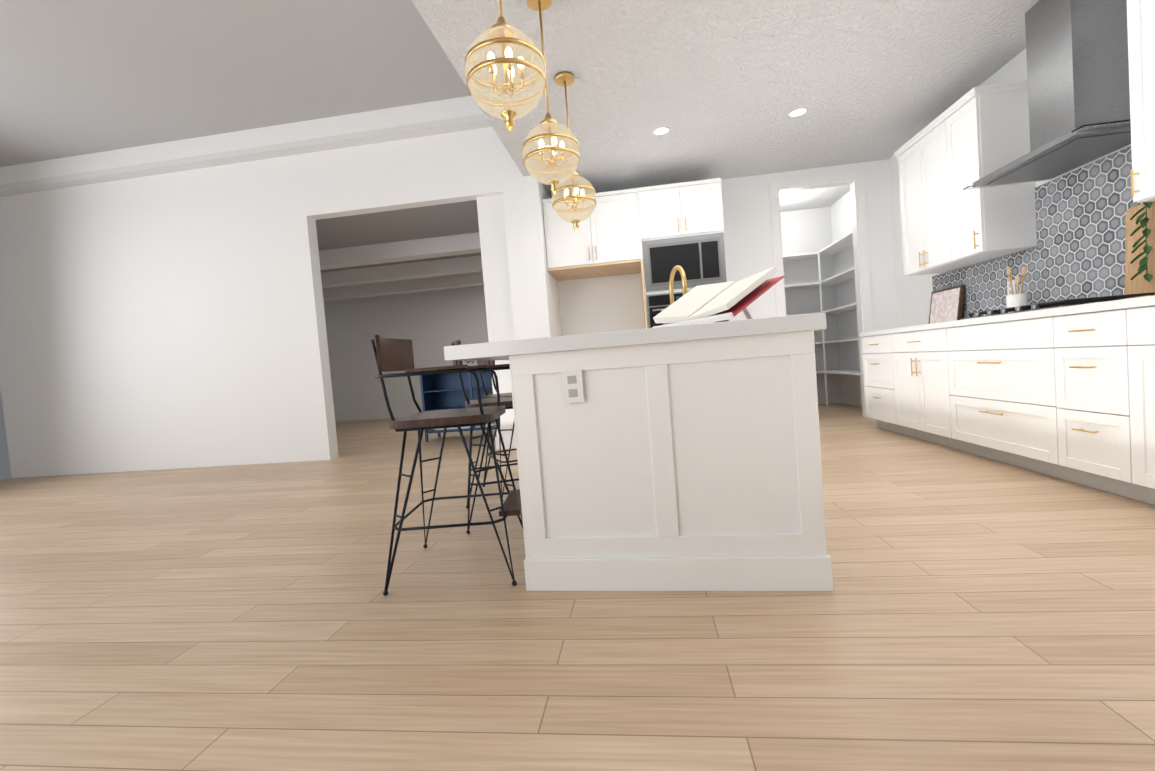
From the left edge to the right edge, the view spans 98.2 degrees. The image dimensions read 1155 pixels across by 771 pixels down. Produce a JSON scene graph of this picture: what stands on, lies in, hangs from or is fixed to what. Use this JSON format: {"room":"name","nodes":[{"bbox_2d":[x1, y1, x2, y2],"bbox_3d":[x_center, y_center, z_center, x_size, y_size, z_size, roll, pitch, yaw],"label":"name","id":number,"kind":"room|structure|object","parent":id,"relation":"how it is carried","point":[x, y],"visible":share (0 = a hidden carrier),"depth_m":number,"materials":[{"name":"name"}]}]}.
{"room":"kitchen","nodes":[
{"label":"kitchen","id":0,"kind":"room"},
{"bbox_2d":[0,0,491,196],"bbox_3d":[-4.389,-2.308,0.716,6.480,0.310,9.450,-4,2,7],"label":"ceiling","id":1,"kind":"structure","parent":0,"point":[95,91],"depth_m":4.42,"materials":[{"name":"white paint"}]},
{"bbox_2d":[0,127,502,477],"bbox_3d":[-3.763,-0.755,5.559,6.250,3.270,0.150,-4,2,7],"label":"wall","id":2,"kind":"structure","parent":0,"point":[174,320],"depth_m":5.56,"materials":[{"name":"white paint"}]},
{"bbox_2d":[324,285,488,415],"bbox_3d":[-2.765,-0.766,10.514,6.950,2.740,0.120,-4,2,7],"label":"wall","id":3,"kind":"structure","parent":0,"point":[431,324],"depth_m":10.57,"materials":[{"name":"white paint"}]},
{"bbox_2d":[335,410,422,421],"bbox_3d":[-2.726,0.541,10.506,6.840,0.130,0.013,-4,2,7],"label":"baseboard","id":4,"kind":"structure","parent":3,"relation":"attached to","point":[399,414],"depth_m":10.72,"materials":[{"name":"white paint"}]},
{"bbox_2d":[476,137,561,436],"bbox_3d":[-0.589,-1.002,5.534,0.670,3.270,0.920,-4,2,7],"label":"wall","id":5,"kind":"structure","parent":0,"point":[521,289],"depth_m":5.08,"materials":[{"name":"white paint"}]},
{"bbox_2d":[497,436,515,448],"bbox_3d":[-0.689,0.594,5.236,0.279,0.130,0.013,-4,2,7],"label":"baseboard","id":6,"kind":"structure","parent":5,"relation":"attached to","point":[506,439],"depth_m":5.23,"materials":[{"name":"white paint"}]},
{"bbox_2d":[0,403,1154,770],"bbox_3d":[-1.747,0.836,3.643,10.500,0.060,15.600,-4,2,7],"label":"floor","id":7,"kind":"structure","parent":0,"point":[970,611],"depth_m":1.52,"materials":[{"name":"brown wood"}]},
{"bbox_2d":[371,335,522,595],"bbox_3d":[-0.511,0.273,2.120,0.542,0.989,0.507,-4,2,0],"label":"stool","id":8,"kind":"object","parent":7,"relation":"on","point":[391,354],"visible":0.96,"depth_m":1.96,"materials":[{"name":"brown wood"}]},
{"bbox_2d":[420,368,495,441],"bbox_3d":[-1.285,0.232,6.411,1.290,0.850,0.420,-4,2,7],"label":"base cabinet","id":9,"kind":"object","parent":7,"relation":"on","point":[441,392],"visible":0.27,"depth_m":6.21,"materials":[{"name":"blue wood"}]},
{"bbox_2d":[451,340,518,533],"bbox_3d":[-0.403,0.236,2.828,0.542,0.989,0.507,-5,2,-13],"label":"stool","id":10,"kind":"object","parent":7,"relation":"on","point":[507,402],"visible":0.48,"depth_m":2.61,"materials":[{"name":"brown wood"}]},
{"bbox_2d":[477,360,517,500],"bbox_3d":[-0.376,0.210,3.424,0.542,0.989,0.507,-5,3,-24],"label":"stool","id":11,"kind":"object","parent":7,"relation":"on","point":[486,362],"visible":0.17,"depth_m":3.24,"materials":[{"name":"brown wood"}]},
{"bbox_2d":[500,329,832,590],"bbox_3d":[0.481,0.230,2.810,1.151,0.868,2.232,-4,2,7],"label":"kitchen island","id":12,"kind":"object","parent":7,"relation":"on","point":[680,458],"depth_m":1.74,"materials":[{"name":"white wood"}]},
{"bbox_2d":[561,369,583,402],"bbox_3d":[-0.017,0.003,1.780,0.074,0.116,0.007,-4,2,10],"label":"outlet","id":13,"kind":"object","parent":12,"relation":"attached to","point":[572,385],"visible":1,"depth_m":1.78,"materials":[{"name":"white plastic"}]},
{"bbox_2d":[444,313,826,360],"bbox_3d":[0.218,-0.182,2.079,1.336,0.052,0.806,-4,2,7],"label":"island countertop","id":14,"kind":"structure","parent":12,"relation":"on","point":[804,323],"depth_m":1.70,"materials":[{"name":"white stone"}]},
{"bbox_2d":[652,266,784,327],"bbox_3d":[0.555,-0.341,2.052,0.285,0.215,0.500,-6,3,-25],"label":"cookbook stand","id":15,"kind":"object","parent":14,"relation":"on","point":[710,303],"visible":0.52,"depth_m":1.97,"materials":[{"name":"white paper"}]},
{"bbox_2d":[661,265,686,310],"bbox_3d":[0.557,-0.476,2.881,0.142,0.418,0.247,-4,2,7],"label":"faucet","id":16,"kind":"object","parent":12,"relation":"on","point":[682,274],"visible":0.46,"depth_m":2.87,"materials":[{"name":"gold metal"}]},
{"bbox_2d":[634,178,729,328],"bbox_3d":[1.133,-0.759,5.327,0.835,2.536,0.675,-4,2,7],"label":"tall cabinet","id":17,"kind":"object","parent":7,"relation":"on","point":[654,236],"depth_m":4.97,"materials":[{"name":"white paint"}]},
{"bbox_2d":[783,252,823,373],"bbox_3d":[2.864,-0.730,6.940,0.870,2.080,0.345,-4,2,7],"label":"pantry shelving","id":18,"kind":"object","parent":7,"relation":"on","point":[810,255],"depth_m":6.75,"materials":[{"name":"white paint"}]},
{"bbox_2d":[817,231,859,405],"bbox_3d":[3.392,-0.745,6.280,0.318,2.080,1.520,-4,2,7],"label":"pantry shelving","id":19,"kind":"object","parent":7,"relation":"on","point":[839,245],"depth_m":6.42,"materials":[{"name":"white paint"}]},
{"bbox_2d":[859,0,1154,504],"bbox_3d":[2.776,-0.776,2.999,0.690,2.500,3.495,-4,2,7],"label":"kitchen cabinets","id":20,"kind":"object","parent":7,"relation":"on","point":[1055,377],"visible":1,"depth_m":3.13,"materials":[{"name":"white paint"}]},
{"bbox_2d":[928,285,964,323],"bbox_3d":[3.260,-0.698,4.428,0.068,0.320,0.440,-4,2,7],"label":"floral picture","id":21,"kind":"object","parent":20,"relation":"on","point":[946,304],"visible":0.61,"depth_m":4.39,"materials":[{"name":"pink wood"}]},
{"bbox_2d":[1007,280,1015,294],"bbox_3d":[3.207,-0.717,3.697,0.007,0.116,0.074,-4,2,7],"label":"outlet","id":22,"kind":"object","parent":20,"relation":"attached to","point":[1009,291],"visible":0.57,"depth_m":3.70,"materials":[{"name":"white plastic"}]},
{"bbox_2d":[1006,266,1027,312],"bbox_3d":[3.044,-0.656,3.462,0.116,0.350,0.161,-4,2,7],"label":"utensil crock","id":23,"kind":"object","parent":20,"relation":"on","point":[1017,299],"visible":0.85,"depth_m":3.43,"materials":[{"name":"white ceramic"}]},
{"bbox_2d":[1125,201,1154,298],"bbox_3d":[2.976,-0.759,2.505,0.134,0.642,0.555,-4,2,7],"label":"cutting boards","id":24,"kind":"object","parent":20,"relation":"on","point":[1140,253],"visible":0.85,"depth_m":2.67,"materials":[{"name":"brown wood"}]},
{"bbox_2d":[316,0,1038,271],"bbox_3d":[-2.081,-1.925,3.053,10.390,0.060,14.620,-4,2,7],"label":"ceiling","id":25,"kind":"structure","parent":0,"point":[722,89],"depth_m":3.58,"materials":[{"name":"white paint"}]},
{"bbox_2d":[319,232,483,300],"bbox_3d":[-3.410,-1.902,8.560,6.140,0.219,2.840,-4,2,7],"label":"beam","id":26,"kind":"structure","parent":25,"relation":"attached to","point":[450,273],"depth_m":8.32,"materials":[{"name":"white paint"}]},
{"bbox_2d":[465,0,545,130],"bbox_3d":[-0.294,-1.474,1.881,0.300,1.019,0.300,-4,2,7],"label":"pendant light","id":27,"kind":"object","parent":25,"relation":"hanging from","point":[502,33],"visible":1,"depth_m":1.87,"materials":[{"name":"gold metal"}]},
{"bbox_2d":[522,0,579,194],"bbox_3d":[-0.161,-1.514,2.619,0.300,1.019,0.300,-4,2,7],"label":"pendant light","id":28,"kind":"object","parent":25,"relation":"hanging from","point":[548,124],"visible":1,"depth_m":2.60,"materials":[{"name":"gold metal"}]},
{"bbox_2d":[551,71,595,230],"bbox_3d":[-0.047,-1.553,3.359,0.300,1.019,0.300,-4,2,7],"label":"pendant light","id":29,"kind":"object","parent":25,"relation":"hanging from","point":[564,79],"visible":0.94,"depth_m":3.34,"materials":[{"name":"gold metal"}]},
{"bbox_2d":[652,127,669,135],"bbox_3d":[0.711,-2.158,4.242,0.150,0.004,0.150,-4,2,7],"label":"recessed light","id":30,"kind":"object","parent":25,"relation":"in","point":[661,131],"visible":1,"depth_m":4.24,"materials":[{"name":"white paint"}]},
{"bbox_2d":[788,108,807,116],"bbox_3d":[1.809,-2.238,4.100,0.150,0.004,0.150,-4,2,7],"label":"recessed light","id":31,"kind":"object","parent":25,"relation":"in","point":[798,112],"visible":1,"depth_m":4.10,"materials":[{"name":"white paint"}]},
{"bbox_2d":[558,159,897,335],"bbox_3d":[1.618,-0.913,5.664,3.650,2.740,0.120,-4,2,7],"label":"wall","id":32,"kind":"structure","parent":0,"point":[602,304],"depth_m":5.53,"materials":[{"name":"white paint"}]},
{"bbox_2d":[542,188,637,280],"bbox_3d":[0.187,-1.607,5.409,0.975,0.706,0.665,-4,2,7],"label":"upper cabinet","id":33,"kind":"object","parent":32,"relation":"attached to","point":[605,242],"depth_m":5.09,"materials":[{"name":"white paint"}]},
{"bbox_2d":[769,170,872,416],"bbox_3d":[2.689,-0.948,5.519,0.980,2.655,0.136,-4,2,7],"label":"door frame","id":34,"kind":"structure","parent":32,"relation":"attached to","point":[855,180],"depth_m":5.43,"materials":[{"name":"white paint"}]},
{"bbox_2d":[780,207,841,403],"bbox_3d":[2.951,-1.077,7.142,1.370,2.740,0.100,-4,2,7],"label":"wall","id":35,"kind":"structure","parent":0,"point":[806,231],"depth_m":7.01,"materials":[{"name":"white paint"}]},
{"bbox_2d":[830,48,1130,406],"bbox_3d":[2.943,-0.835,1.151,0.120,2.740,12.000,-4,2,7],"label":"wall","id":36,"kind":"structure","parent":0,"point":[913,297],"depth_m":5.32,"materials":[{"name":"white paint"}]},
{"bbox_2d":[963,0,1130,189],"bbox_3d":[2.782,-1.788,2.904,0.488,0.953,0.940,-4,2,7],"label":"range hood","id":37,"kind":"object","parent":36,"relation":"attached to","point":[1078,81],"visible":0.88,"depth_m":2.76,"materials":[{"name":"silver metal"}]}
]}

